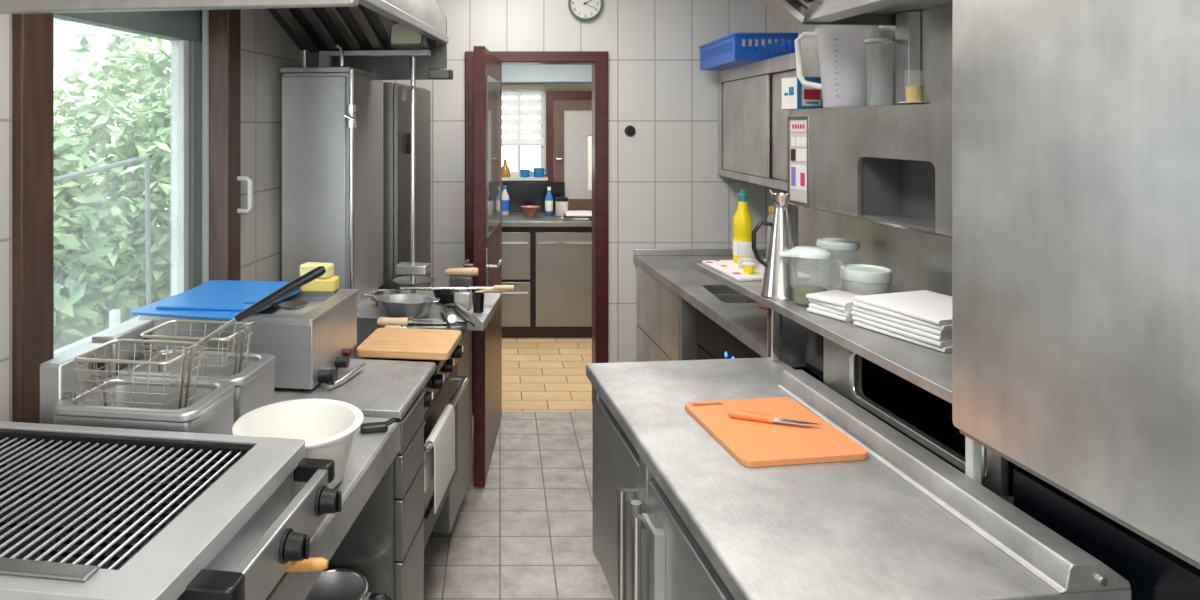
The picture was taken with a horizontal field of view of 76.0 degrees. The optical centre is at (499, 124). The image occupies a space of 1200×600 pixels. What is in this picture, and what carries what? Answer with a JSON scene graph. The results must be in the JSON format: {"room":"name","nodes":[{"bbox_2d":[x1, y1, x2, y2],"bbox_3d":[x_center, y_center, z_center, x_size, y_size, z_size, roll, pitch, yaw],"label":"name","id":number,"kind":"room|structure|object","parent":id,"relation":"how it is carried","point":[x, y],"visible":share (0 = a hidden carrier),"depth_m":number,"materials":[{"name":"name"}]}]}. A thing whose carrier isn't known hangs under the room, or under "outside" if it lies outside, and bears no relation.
{"room":"commercial kitchen","nodes":[
{"label":"commercial kitchen","id":0,"kind":"room"},
{"bbox_2d":[0,9,304,421],"bbox_3d":[-1.221,0.315,1.442,0.181,2.650,5.915,0,0,8],"label":"wall","id":1,"kind":"structure","parent":0,"point":[266,47],"depth_m":2.86,"materials":[{"name":"tile"}]},
{"bbox_2d":[12,9,252,422],"bbox_3d":[-1.082,0.115,2.221,0.279,1.250,1.027,0,0,8],"label":"window","id":2,"kind":"structure","parent":1,"relation":"in","point":[206,211],"depth_m":2.56,"materials":[{"name":"brown wood"}]},
{"bbox_2d":[424,338,614,599],"bbox_3d":[-0.125,1.670,2.575,3.750,0.060,8.350,0,0,0],"label":"floor","id":3,"kind":"structure","parent":0,"point":[526,533],"depth_m":3.31,"materials":[{"name":"grey tile"}]},
{"bbox_2d":[266,416,400,599],"bbox_3d":[-0.750,1.190,1.199,0.790,0.900,1.565,0,0,8],"label":"countertop","id":4,"kind":"structure","parent":3,"relation":"on","point":[359,537],"depth_m":1.81,"materials":[{"name":"silver metal"}]},
{"bbox_2d":[40,343,234,434],"bbox_3d":[-0.761,0.615,1.593,0.360,0.250,0.194,0,0,8],"label":"fryer","id":5,"kind":"object","parent":4,"relation":"on","point":[211,411],"visible":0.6,"depth_m":1.56,"materials":[{"name":"metal"}]},
{"bbox_2d":[74,266,325,409],"bbox_3d":[-0.627,0.457,1.599,0.490,0.307,0.161,0,0,8],"label":"basket","id":6,"kind":"object","parent":5,"relation":"on","point":[319,271],"visible":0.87,"depth_m":1.61,"materials":[{"name":"metal"}]},
{"bbox_2d":[0,421,341,599],"bbox_3d":[-0.696,0.662,1.225,0.801,0.156,0.492,0,0,8],"label":"grill","id":7,"kind":"object","parent":4,"relation":"on","point":[87,512],"visible":1,"depth_m":1.23,"materials":[{"name":"metal"}]},
{"bbox_2d":[0,474,202,567],"bbox_3d":[-0.754,0.688,1.247,0.560,0.015,0.400,0,0,8],"label":"grill grate","id":8,"kind":"object","parent":7,"relation":"on","point":[159,519],"depth_m":1.33,"materials":[{"name":"silver metal"}]},
{"bbox_2d":[92,320,274,422],"bbox_3d":[-0.748,0.615,1.795,0.390,0.250,0.197,0,0,8],"label":"fryer","id":9,"kind":"object","parent":4,"relation":"on","point":[254,386],"visible":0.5,"depth_m":1.80,"materials":[{"name":"metal"}]},
{"bbox_2d":[140,320,254,376],"bbox_3d":[-0.701,0.536,1.796,0.250,0.149,0.146,0,0,8],"label":"basket","id":10,"kind":"object","parent":9,"relation":"on","point":[247,325],"visible":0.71,"depth_m":1.78,"materials":[{"name":"metal"}]},
{"bbox_2d":[232,399,362,499],"bbox_3d":[-0.415,0.676,1.572,0.262,0.127,0.262,0,0,8],"label":"mixing bowl","id":11,"kind":"object","parent":4,"relation":"on","point":[328,427],"visible":0.45,"depth_m":1.65,"materials":[{"name":"plastic"}]},
{"bbox_2d":[286,557,328,571],"bbox_3d":[-0.416,0.724,1.248,0.269,0.031,0.075,0,0,8],"label":"spatula","id":12,"kind":"object","parent":4,"relation":"on","point":[317,563],"visible":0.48,"depth_m":1.24,"materials":[{"name":"brown wood"}]},
{"bbox_2d":[305,568,391,599],"bbox_3d":[-0.391,1.175,1.810,0.215,0.130,0.179,0,0,32],"label":"saucepan","id":13,"kind":"object","parent":4,"relation":"on","point":[333,583],"visible":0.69,"depth_m":1.89,"materials":[{"name":"metal"}]},
{"bbox_2d":[360,417,400,432],"bbox_3d":[-0.289,0.725,1.840,0.097,0.029,0.029,0,0,-12],"label":"scraper","id":14,"kind":"object","parent":4,"relation":"on","point":[375,426],"visible":0.96,"depth_m":1.83,"materials":[{"name":"black plastic"}]},
{"bbox_2d":[274,359,435,599],"bbox_3d":[-0.608,1.182,2.175,0.790,0.916,0.402,0,0,8],"label":"drawer unit","id":15,"kind":"object","parent":3,"relation":"on","point":[382,388],"visible":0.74,"depth_m":2.05,"materials":[{"name":"metal"}]},
{"bbox_2d":[378,82,430,290],"bbox_3d":[-0.584,0.720,3.894,0.360,1.840,0.690,0,0,8],"label":"tall cabinet","id":16,"kind":"object","parent":3,"relation":"on","point":[396,112],"visible":0.14,"depth_m":3.62,"materials":[{"name":"metal"}]},
{"bbox_2d":[349,318,468,547],"bbox_3d":[-0.551,1.178,2.563,0.795,0.924,0.678,0,0,8],"label":"range","id":17,"kind":"object","parent":3,"relation":"on","point":[442,389],"visible":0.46,"depth_m":2.56,"materials":[{"name":"metal"}]},
{"bbox_2d":[138,287,365,390],"bbox_3d":[-0.690,0.628,2.257,0.592,0.212,0.384,0,0,8],"label":"bain marie","id":18,"kind":"object","parent":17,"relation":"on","point":[307,344],"visible":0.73,"depth_m":2.09,"materials":[{"name":"metal"}]},
{"bbox_2d":[130,288,300,320],"bbox_3d":[-0.824,0.518,2.242,0.335,0.008,0.380,0,0,12],"label":"chopping board","id":19,"kind":"object","parent":18,"relation":"on","point":[150,309],"visible":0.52,"depth_m":2.08,"materials":[{"name":"blue plastic"}]},
{"bbox_2d":[156,280,296,310],"bbox_3d":[-0.794,0.506,2.270,0.315,0.013,0.335,0,0,6],"label":"chopping board","id":20,"kind":"object","parent":19,"relation":"on","point":[222,295],"visible":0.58,"depth_m":2.24,"materials":[{"name":"blue plastic"}]},
{"bbox_2d":[270,300,308,309],"bbox_3d":[-0.635,0.512,2.152,0.182,0.019,0.084,0,0,-7],"label":"ladle","id":21,"kind":"object","parent":20,"relation":"on","point":[295,304],"visible":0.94,"depth_m":2.17,"materials":[{"name":"metal"}]},
{"bbox_2d":[301,276,338,291],"bbox_3d":[-0.567,0.501,2.395,0.110,0.042,0.060,0,0,4],"label":"sponge","id":22,"kind":"object","parent":18,"relation":"on","point":[331,284],"visible":0.72,"depth_m":2.37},
{"bbox_2d":[300,262,333,278],"bbox_3d":[-0.577,0.459,2.397,0.096,0.042,0.056,0,0,11],"label":"sponge","id":23,"kind":"object","parent":22,"relation":"on","point":[307,267],"visible":0.78,"depth_m":2.38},
{"bbox_2d":[349,318,467,374],"bbox_3d":[-0.546,0.750,2.638,0.785,0.031,0.528,0,0,8],"label":"cooktop","id":24,"kind":"object","parent":17,"relation":"in","point":[365,326],"depth_m":2.73,"materials":[{"name":"metal"}]},
{"bbox_2d":[356,328,461,359],"bbox_3d":[-0.290,0.711,2.477,0.296,0.026,0.260,0,0,7],"label":"wooden board","id":25,"kind":"object","parent":17,"relation":"on","point":[394,343],"visible":1,"depth_m":2.42,"materials":[{"name":"brown wood"}]},
{"bbox_2d":[377,317,455,325],"bbox_3d":[-0.302,0.715,2.759,0.285,0.034,0.034,0,0,2],"label":"knife","id":26,"kind":"object","parent":17,"relation":"on","point":[382,321],"visible":0.89,"depth_m":2.75,"materials":[{"name":"brown wood"}]},
{"bbox_2d":[385,325,465,328],"bbox_3d":[-0.265,0.723,2.709,0.290,0.022,0.032,0,0,-3],"label":"knife","id":27,"kind":"object","parent":17,"relation":"on","point":[386,326],"visible":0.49,"depth_m":2.71,"materials":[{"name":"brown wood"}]},
{"bbox_2d":[424,404,454,513],"bbox_3d":[-0.186,1.032,2.374,0.035,0.217,0.290,0,0,8],"label":"tea towel","id":28,"kind":"object","parent":17,"relation":"hanging from","point":[440,460],"visible":0.98,"depth_m":2.33,"materials":[{"name":"white fabric"}]},
{"bbox_2d":[357,289,501,553],"bbox_3d":[-0.444,1.188,3.144,0.845,0.905,0.497,0,0,8],"label":"stove","id":29,"kind":"object","parent":3,"relation":"on","point":[444,523],"visible":0.21,"depth_m":3.09,"materials":[{"name":"metal"}]},
{"bbox_2d":[280,67,382,302],"bbox_3d":[-0.707,0.252,3.278,0.297,0.967,0.485,0,0,8],"label":"tall cabinet","id":30,"kind":"object","parent":29,"relation":"on","point":[315,134],"visible":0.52,"depth_m":3.05,"materials":[{"name":"metal"}]},
{"bbox_2d":[336,44,358,310],"bbox_3d":[-0.604,0.207,2.986,0.102,1.057,0.100,0,0,8],"label":"pipe","id":31,"kind":"object","parent":29,"relation":"on","point":[351,109],"visible":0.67,"depth_m":3.00,"materials":[{"name":"metal"}]},
{"bbox_2d":[360,289,400,306],"bbox_3d":[-0.470,0.697,3.054,0.112,0.074,0.207,0,0,13],"label":"frying pan","id":32,"kind":"object","parent":29,"relation":"on","point":[384,291],"visible":0.37,"depth_m":3.13,"materials":[{"name":"metal"}]},
{"bbox_2d":[371,293,439,318],"bbox_3d":[-0.365,0.701,2.930,0.265,0.067,0.159,0,0,8],"label":"dish","id":33,"kind":"object","parent":29,"relation":"on","point":[399,305],"visible":0.98,"depth_m":2.89,"materials":[{"name":"metal"}]},
{"bbox_2d":[393,57,434,293],"bbox_3d":[-0.361,0.225,3.181,0.176,1.020,0.176,0,0,8],"label":"stand","id":34,"kind":"object","parent":29,"relation":"on","point":[411,268],"visible":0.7,"depth_m":3.17,"materials":[{"name":"metal"}]},
{"bbox_2d":[400,285,513,289],"bbox_3d":[-0.172,0.655,3.055,0.456,0.019,0.021,0,0,-1],"label":"skewer","id":35,"kind":"object","parent":29,"relation":"on","point":[495,287],"visible":1,"depth_m":3.05,"materials":[{"name":"metal"}]},
{"bbox_2d":[440,303,482,329],"bbox_3d":[-0.147,0.698,2.850,0.132,0.070,0.372,0,0,-9],"label":"tongs","id":36,"kind":"object","parent":29,"relation":"on","point":[475,322],"visible":1,"depth_m":2.79,"materials":[{"name":"metal"}]},
{"bbox_2d":[445,267,478,285],"bbox_3d":[-0.168,0.679,3.335,0.146,0.110,0.040,0,0,8],"label":"scraper","id":37,"kind":"object","parent":29,"relation":"on","point":[458,276],"visible":0.7,"depth_m":3.32,"materials":[{"name":"wood"}]},
{"bbox_2d":[454,285,471,308],"bbox_3d":[-0.148,0.689,3.050,0.065,0.090,0.050,0,0,8],"label":"box grater","id":38,"kind":"object","parent":29,"relation":"on","point":[463,297],"visible":0.91,"depth_m":3.03,"materials":[{"name":"metal"}]},
{"bbox_2d":[433,286,508,303],"bbox_3d":[-0.121,0.702,3.170,0.323,0.064,0.184,0,0,8],"label":"frying pan","id":39,"kind":"object","parent":29,"relation":"on","point":[446,296],"visible":0.43,"depth_m":3.15,"materials":[{"name":"metal"}]},
{"bbox_2d":[472,292,483,312],"bbox_3d":[-0.085,0.699,2.990,0.048,0.070,0.048,0,0,8],"label":"cup","id":40,"kind":"object","parent":29,"relation":"on","point":[478,298],"visible":1,"depth_m":2.97,"materials":[{"name":"black plastic"}]},
{"bbox_2d":[502,210,591,337],"bbox_3d":[0.400,1.188,6.165,1.500,0.905,0.770,0,0,0],"label":"base cabinet","id":41,"kind":"object","parent":3,"relation":"on","point":[547,259],"depth_m":5.80,"materials":[{"name":"metal"}]},
{"bbox_2d":[502,185,508,214],"bbox_3d":[0.040,0.615,6.200,0.071,0.240,0.071,0,0,0],"label":"bottle","id":42,"kind":"object","parent":41,"relation":"on","point":[505,197],"visible":0.86,"depth_m":6.17,"materials":[{"name":"blue plastic"}]},
{"bbox_2d":[521,205,539,216],"bbox_3d":[0.245,0.696,6.120,0.160,0.078,0.160,0,0,0],"label":"bowl","id":43,"kind":"object","parent":41,"relation":"on","point":[530,211],"visible":1,"depth_m":6.08,"materials":[{"name":"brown ceramic"}]},
{"bbox_2d":[502,210,591,226],"bbox_3d":[0.400,0.755,6.165,1.500,0.040,0.770,0,0,0],"label":"countertop","id":44,"kind":"structure","parent":41,"relation":"on","point":[514,219],"depth_m":5.79,"materials":[{"name":"metal"}]},
{"bbox_2d":[545,187,552,214],"bbox_3d":[0.400,0.620,6.200,0.067,0.230,0.067,0,0,0],"label":"bottle","id":45,"kind":"object","parent":41,"relation":"on","point":[548,198],"visible":1,"depth_m":6.17,"materials":[{"name":"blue plastic"}]},
{"bbox_2d":[555,197,567,216],"bbox_3d":[0.500,0.657,6.150,0.106,0.155,0.106,0,0,0],"label":"canister","id":46,"kind":"object","parent":41,"relation":"on","point":[561,203],"visible":0.85,"depth_m":6.11,"materials":[{"name":"white ceramic"}]},
{"bbox_2d":[633,249,982,485],"bbox_3d":[1.202,1.173,3.383,0.886,0.935,1.886,0,0,0],"label":"countertop","id":47,"kind":"structure","parent":3,"relation":"on","point":[670,288],"depth_m":3.57,"materials":[{"name":"metal"}]},
{"bbox_2d":[703,286,757,302],"bbox_3d":[1.045,0.812,3.340,0.230,0.135,0.360,0,0,0],"label":"basin","id":48,"kind":"object","parent":47,"relation":"in","point":[722,294],"depth_m":3.50,"materials":[{"name":"metal"}]},
{"bbox_2d":[798,3,951,295],"bbox_3d":[1.261,0.189,2.284,0.016,1.098,1.440,0,0,-6],"label":"backsplash","id":49,"kind":"structure","parent":47,"relation":"on","point":[917,261],"depth_m":2.39,"materials":[{"name":"silver metal"}]},
{"bbox_2d":[787,103,951,238],"bbox_3d":[1.179,0.114,2.142,0.176,0.338,1.205,0,0,-6],"label":"upper cabinet","id":50,"kind":"object","parent":49,"relation":"attached to","point":[891,165],"visible":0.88,"depth_m":2.32,"materials":[{"name":"metal"}]},
{"bbox_2d":[782,77,822,109],"bbox_3d":[1.085,-0.113,2.727,0.112,0.115,0.086,0,0,-17],"label":"carton","id":51,"kind":"object","parent":50,"relation":"on","point":[795,95],"visible":0.74,"depth_m":2.69,"materials":[{"name":"white cardboard"}]},
{"bbox_2d":[795,25,878,107],"bbox_3d":[1.114,-0.188,2.482,0.221,0.264,0.206,0,0,-6],"label":"pitcher","id":52,"kind":"object","parent":50,"relation":"on","point":[846,62],"visible":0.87,"depth_m":2.41,"materials":[{"name":"plastic"}]},
{"bbox_2d":[898,86,930,104],"bbox_3d":[1.180,-0.105,2.165,0.084,0.100,0.084,0,0,-6],"label":"glass","id":53,"kind":"object","parent":50,"relation":"on","point":[914,94],"visible":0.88,"depth_m":2.15,"materials":[{"name":"yellow glass"}]},
{"bbox_2d":[696,309,956,468],"bbox_3d":[1.204,1.222,2.915,0.692,0.835,0.830,0,0,0],"label":"dishwasher","id":54,"kind":"object","parent":3,"relation":"on","point":[714,342],"visible":0.18,"depth_m":3.04,"materials":[{"name":"grey metal"}]},
{"bbox_2d":[586,358,1131,599],"bbox_3d":[0.622,1.167,1.782,0.651,0.945,1.226,0,0,-6],"label":"countertop","id":55,"kind":"structure","parent":3,"relation":"on","point":[676,516],"depth_m":1.51,"materials":[{"name":"metal"}]},
{"bbox_2d":[685,397,867,466],"bbox_3d":[0.650,0.733,1.835,0.300,0.014,0.356,0,0,-8],"label":"cutting board","id":56,"kind":"object","parent":55,"relation":"on","point":[751,443],"visible":1,"depth_m":1.78,"materials":[{"name":"orange plastic"}]},
{"bbox_2d":[728,409,821,424],"bbox_3d":[0.666,0.715,1.849,0.215,0.020,0.020,0,0,21],"label":"paring knife","id":57,"kind":"object","parent":56,"relation":"on","point":[747,415],"visible":1,"depth_m":1.85,"materials":[{"name":"orange plastic"}]},
{"bbox_2d":[696,261,980,483],"bbox_3d":[1.046,0.639,2.257,0.413,0.198,1.470,0,0,-6],"label":"wall shelf","id":58,"kind":"object","parent":55,"relation":"on","point":[929,369],"visible":0.48,"depth_m":1.97,"materials":[{"name":"metal"}]},
{"bbox_2d":[702,259,810,280],"bbox_3d":[0.937,0.533,2.806,0.270,0.013,0.345,0,0,-6],"label":"paper tray","id":59,"kind":"object","parent":58,"relation":"on","point":[732,269],"visible":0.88,"depth_m":2.76,"materials":[{"name":"white paper"}]},
{"bbox_2d":[733,190,752,262],"bbox_3d":[0.931,0.387,2.913,0.074,0.278,0.074,0,0,-6],"label":"squeeze bottle","id":60,"kind":"object","parent":59,"relation":"on","point":[742,220],"visible":0.9,"depth_m":2.89,"materials":[{"name":"yellow plastic"}]},
{"bbox_2d":[742,262,755,273],"bbox_3d":[0.887,0.508,2.708,0.046,0.036,0.046,0,0,-6],"label":"pot","id":61,"kind":"object","parent":59,"relation":"on","point":[748,267],"visible":1,"depth_m":2.69,"materials":[{"name":"yellow plastic"}]},
{"bbox_2d":[752,190,798,300],"bbox_3d":[0.881,0.372,2.399,0.131,0.336,0.122,0,0,42],"label":"jug","id":62,"kind":"object","parent":58,"relation":"on","point":[780,275],"visible":0.88,"depth_m":2.37,"materials":[{"name":"metal"}]},
{"bbox_2d":[779,246,832,304],"bbox_3d":[0.927,0.453,2.275,0.154,0.170,0.135,0,0,-41],"label":"food container","id":63,"kind":"object","parent":58,"relation":"on","point":[800,292],"visible":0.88,"depth_m":2.25,"materials":[{"name":"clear plastic"}]},
{"bbox_2d":[807,307,854,321],"bbox_3d":[0.973,0.533,2.165,0.130,0.012,0.130,0,0,-26],"label":"napkin","id":64,"kind":"object","parent":58,"relation":"on","point":[809,309],"visible":0.35,"depth_m":2.12,"materials":[{"name":"white fabric"}]},
{"bbox_2d":[809,303,852,316],"bbox_3d":[0.978,0.520,2.165,0.130,0.012,0.130,0,0,-26],"label":"napkin","id":65,"kind":"object","parent":64,"relation":"on","point":[813,305],"visible":0.38,"depth_m":2.13,"materials":[{"name":"white fabric"}]},
{"bbox_2d":[808,299,852,311],"bbox_3d":[0.978,0.508,2.167,0.130,0.012,0.130,0,0,-22],"label":"napkin","id":66,"kind":"object","parent":65,"relation":"on","point":[843,309],"visible":0.38,"depth_m":2.12,"materials":[{"name":"white fabric"}]},
{"bbox_2d":[806,290,861,307],"bbox_3d":[0.972,0.495,2.169,0.130,0.012,0.130,0,0,-27],"label":"napkin","id":67,"kind":"object","parent":66,"relation":"on","point":[835,297],"visible":0.67,"depth_m":2.17,"materials":[{"name":"white fabric"}]},
{"bbox_2d":[840,264,892,294],"bbox_3d":[1.104,0.485,2.293,0.143,0.108,0.143,0,0,-6],"label":"tub","id":68,"kind":"object","parent":58,"relation":"on","point":[860,279],"visible":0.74,"depth_m":2.24,"materials":[{"name":"plastic"}]},
{"bbox_2d":[853,321,951,352],"bbox_3d":[1.116,0.533,1.965,0.250,0.012,0.270,0,0,-21],"label":"napkin","id":69,"kind":"object","parent":58,"relation":"on","point":[856,323],"visible":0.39,"depth_m":1.90,"materials":[{"name":"white fabric"}]},
{"bbox_2d":[852,315,951,346],"bbox_3d":[1.113,0.520,1.967,0.250,0.012,0.270,0,0,-20],"label":"napkin","id":70,"kind":"object","parent":69,"relation":"on","point":[856,318],"visible":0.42,"depth_m":1.90,"materials":[{"name":"white fabric"}]},
{"bbox_2d":[851,310,951,341],"bbox_3d":[1.112,0.508,1.970,0.250,0.012,0.270,0,0,-20],"label":"napkin","id":71,"kind":"object","parent":70,"relation":"on","point":[856,313],"visible":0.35,"depth_m":1.90,"materials":[{"name":"white fabric"}]},
{"bbox_2d":[852,306,951,335],"bbox_3d":[1.114,0.495,1.969,0.250,0.012,0.270,0,0,-20],"label":"napkin","id":72,"kind":"object","parent":71,"relation":"on","point":[872,313],"visible":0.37,"depth_m":1.90,"materials":[{"name":"white fabric"}]},
{"bbox_2d":[853,301,951,330],"bbox_3d":[1.115,0.482,1.966,0.250,0.012,0.270,0,0,-21],"label":"napkin","id":73,"kind":"object","parent":72,"relation":"on","point":[855,303],"visible":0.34,"depth_m":1.91,"materials":[{"name":"white fabric"}]},
{"bbox_2d":[853,290,951,325],"bbox_3d":[1.116,0.469,1.966,0.250,0.012,0.270,0,0,-18],"label":"napkin","id":74,"kind":"object","parent":73,"relation":"on","point":[932,307],"visible":0.66,"depth_m":1.97,"materials":[{"name":"white fabric"}]},
{"bbox_2d":[823,336,1014,496],"bbox_3d":[1.109,0.654,1.861,0.324,0.172,0.670,0,0,-6],"label":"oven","id":75,"kind":"object","parent":58,"relation":"in","point":[924,417],"visible":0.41,"depth_m":1.96,"materials":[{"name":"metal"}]},
{"bbox_2d":[1014,464,1199,599],"bbox_3d":[1.205,1.145,1.024,0.310,0.990,0.985,0,0,-6],"label":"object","id":76,"kind":"object","parent":3,"relation":"on","point":[1152,572],"visible":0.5,"depth_m":1.27,"materials":[{"name":"metal"}]},
{"bbox_2d":[502,84,591,181],"bbox_3d":[0.300,0.490,6.670,2.200,2.300,0.100,0,0,0],"label":"wall","id":77,"kind":"structure","parent":0,"point":[548,87],"depth_m":6.62,"materials":[{"name":"paint"}]},
{"bbox_2d":[502,89,547,180],"bbox_3d":[0.165,0.072,6.590,0.490,0.805,0.180,0,0,0],"label":"window","id":78,"kind":"structure","parent":77,"relation":"in","point":[515,176],"depth_m":6.62,"materials":[{"name":"white metal"}]},
{"bbox_2d":[502,84,544,145],"bbox_3d":[0.168,-0.085,6.585,0.435,0.530,0.050,0,0,0],"label":"roller blind","id":79,"kind":"object","parent":78,"relation":"attached to","point":[507,89],"visible":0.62,"depth_m":6.59,"materials":[{"name":"fabric"}]},
{"bbox_2d":[502,182,564,211],"bbox_3d":[0.285,0.610,6.455,0.530,0.250,0.030,0,0,0],"label":"backsplash","id":80,"kind":"structure","parent":77,"relation":"attached to","point":[520,194],"depth_m":6.44,"materials":[{"name":"ceramic"}]},
{"bbox_2d":[502,65,591,83],"bbox_3d":[0.250,-0.510,6.460,2.100,0.300,0.320,0,0,0],"label":"ceiling","id":81,"kind":"structure","parent":77,"relation":"attached to","point":[511,74],"depth_m":6.30,"materials":[{"name":"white paint"}]},
{"bbox_2d":[546,91,591,209],"bbox_3d":[0.710,0.675,6.570,0.620,1.930,0.096,0,0,0],"label":"door","id":82,"kind":"structure","parent":77,"relation":"in","point":[568,113],"depth_m":6.58,"materials":[{"name":"red wood"}]},
{"bbox_2d":[383,0,789,362],"bbox_3d":[0.505,0.315,4.390,2.490,2.650,0.120,0,0,0],"label":"wall","id":83,"kind":"structure","parent":0,"point":[666,190],"depth_m":4.33,"materials":[{"name":"white tile"}]},
{"bbox_2d":[463,46,501,485],"bbox_3d":[-0.053,0.635,3.847,0.172,1.985,0.845,0,0,5],"label":"door","id":84,"kind":"structure","parent":83,"relation":"in","point":[487,68],"depth_m":3.56,"materials":[{"name":"red wood"}]},
{"bbox_2d":[465,51,607,413],"bbox_3d":[0.207,0.611,4.390,0.815,2.058,0.170,0,0,0],"label":"trim","id":85,"kind":"structure","parent":83,"relation":"attached to","point":[598,60],"depth_m":4.30,"materials":[{"name":"red wood"}]},
{"bbox_2d":[568,0,602,20],"bbox_3d":[0.485,-0.690,4.311,0.198,0.198,0.035,0,0,0],"label":"wall clock","id":86,"kind":"object","parent":83,"relation":"attached to","point":[584,10],"visible":1,"depth_m":4.32,"materials":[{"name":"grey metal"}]},
{"bbox_2d":[816,238,860,250],"bbox_3d":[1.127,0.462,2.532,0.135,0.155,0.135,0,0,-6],"label":"lid","id":87,"kind":"object","parent":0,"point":[839,244],"visible":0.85,"depth_m":2.49,"materials":[{"name":"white plastic"}]},
{"bbox_2d":[864,38,895,43],"bbox_3d":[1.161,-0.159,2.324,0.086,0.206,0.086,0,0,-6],"label":"lid","id":88,"kind":"object","parent":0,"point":[874,40],"visible":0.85,"depth_m":2.30,"materials":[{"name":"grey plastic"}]},
{"bbox_2d":[790,24,1013,504],"bbox_3d":[1.700,0.315,1.365,0.100,2.650,5.930,0,0,0],"label":"wall","id":89,"kind":"structure","parent":0,"point":[799,28],"depth_m":4.23,"materials":[{"name":"white tile"}]},
{"bbox_2d":[718,53,796,190],"bbox_3d":[1.442,-0.010,3.638,0.405,0.590,1.375,0,0,0],"label":"upper cabinet","id":90,"kind":"object","parent":89,"relation":"attached to","point":[752,121],"visible":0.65,"depth_m":3.73,"materials":[{"name":"metal"}]},
{"bbox_2d":[699,33,799,69],"bbox_3d":[1.289,-0.372,3.935,0.354,0.133,0.642,0,0,0],"label":"crate","id":91,"kind":"object","parent":90,"relation":"on","point":[726,52],"visible":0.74,"depth_m":3.64,"materials":[{"name":"blue plastic"}]},
{"bbox_3d":[-0.125,-1.045,1.365,3.950,0.070,6.130,0,0,0],"label":"ceiling","id":92,"kind":"structure","parent":0,"visible":0},
{"bbox_2d":[0,0,357,14],"bbox_3d":[-0.761,-0.606,0.872,0.870,0.788,1.115,0,0,8],"label":"hood","id":93,"kind":"object","parent":92,"relation":"hanging from","point":[6,6],"visible":1,"depth_m":1.39,"materials":[{"name":"metal"}]},
{"bbox_2d":[268,0,452,79],"bbox_3d":[-0.610,-0.600,2.719,0.655,0.810,1.215,0,0,8],"label":"extractor hood","id":94,"kind":"object","parent":92,"relation":"hanging from","point":[362,31],"visible":0.89,"depth_m":3.12,"materials":[{"name":"metal"}]},
{"bbox_2d":[390,23,426,49],"bbox_3d":[-0.362,-0.352,3.014,0.135,0.103,0.095,0,0,8],"label":"lamp","id":95,"kind":"object","parent":94,"relation":"attached to","point":[401,37],"visible":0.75,"depth_m":2.98,"materials":[{"name":"metal"}]},
{"bbox_2d":[760,0,951,104],"bbox_3d":[0.866,-0.530,1.923,0.844,0.940,0.825,0,0,-6],"label":"hood","id":96,"kind":"object","parent":92,"relation":"hanging from","point":[905,15],"visible":0.83,"depth_m":2.26,"materials":[{"name":"metal"}]},
{"bbox_2d":[952,0,1199,568],"bbox_3d":[1.152,-0.194,0.998,0.420,1.592,1.045,0,0,-6],"label":"upper cabinet","id":97,"kind":"object","parent":92,"relation":"hanging from","point":[1076,123],"visible":1,"depth_m":1.20,"materials":[{"name":"metal"}]},
{"bbox_3d":[1.350,0.490,5.535,0.100,2.300,2.170,0,0,0],"label":"wall","id":98,"kind":"structure","parent":0,"visible":0},
{"bbox_2d":[587,135,591,189],"bbox_3d":[0.995,0.299,6.050,0.610,0.441,0.020,0,0,0],"label":"hand towel","id":99,"kind":"object","parent":98,"relation":"hanging from","point":[589,136],"visible":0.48,"depth_m":6.04,"materials":[{"name":"fabric"}]},
{"label":"outside","id":100,"kind":"structure","parent":0,"visible":0},
{"bbox_2d":[59,285,152,327],"bbox_3d":[-7.875,1.890,6.500,12.250,0.100,19.000,0,0,0],"label":"ground","id":101,"kind":"structure","parent":100,"point":[61,285],"depth_m":8.08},
{"bbox_2d":[54,114,139,350],"bbox_3d":[-2.998,0.876,4.742,1.271,1.955,1.270,0,0,0],"label":"bush","id":102,"kind":"object","parent":101,"relation":"on","point":[90,258],"visible":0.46,"depth_m":4.67,"materials":[{"name":"green plant"}]},
{"bbox_2d":[54,155,151,304],"bbox_3d":[-2.241,1.003,4.103,0.678,1.674,0.034,0,0,-18],"label":"handrail","id":103,"kind":"object","parent":101,"relation":"on","point":[145,158],"visible":0.33,"depth_m":4.19,"materials":[{"name":"grey metal"}]},
{"bbox_2d":[54,28,170,300],"bbox_3d":[-3.804,0.392,8.017,2.213,2.904,1.919,0,0,0],"label":"bush","id":104,"kind":"object","parent":101,"relation":"on","point":[108,94],"visible":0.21,"depth_m":7.67,"materials":[{"name":"green plant"}]},
{"bbox_2d":[54,18,170,226],"bbox_3d":[-8.800,-2.010,11.470,10.400,7.700,1.060,0,0,0],"label":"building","id":105,"kind":"structure","parent":101,"relation":"on","point":[67,34],"depth_m":11.00,"materials":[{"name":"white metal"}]},
{"bbox_2d":[109,309,119,327],"bbox_3d":[-1.850,1.365,3.650,0.040,0.950,0.040,0,0,0],"label":"post","id":106,"kind":"object","parent":101,"relation":"on","point":[114,315],"visible":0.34,"depth_m":3.63,"materials":[{"name":"white metal"}]},
{"bbox_2d":[84,85,170,327],"bbox_3d":[-2.641,0.729,6.181,1.515,2.232,1.455,0,0,0],"label":"bush","id":107,"kind":"object","parent":101,"relation":"on","point":[156,141],"visible":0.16,"depth_m":5.85,"materials":[{"name":"green plant"}]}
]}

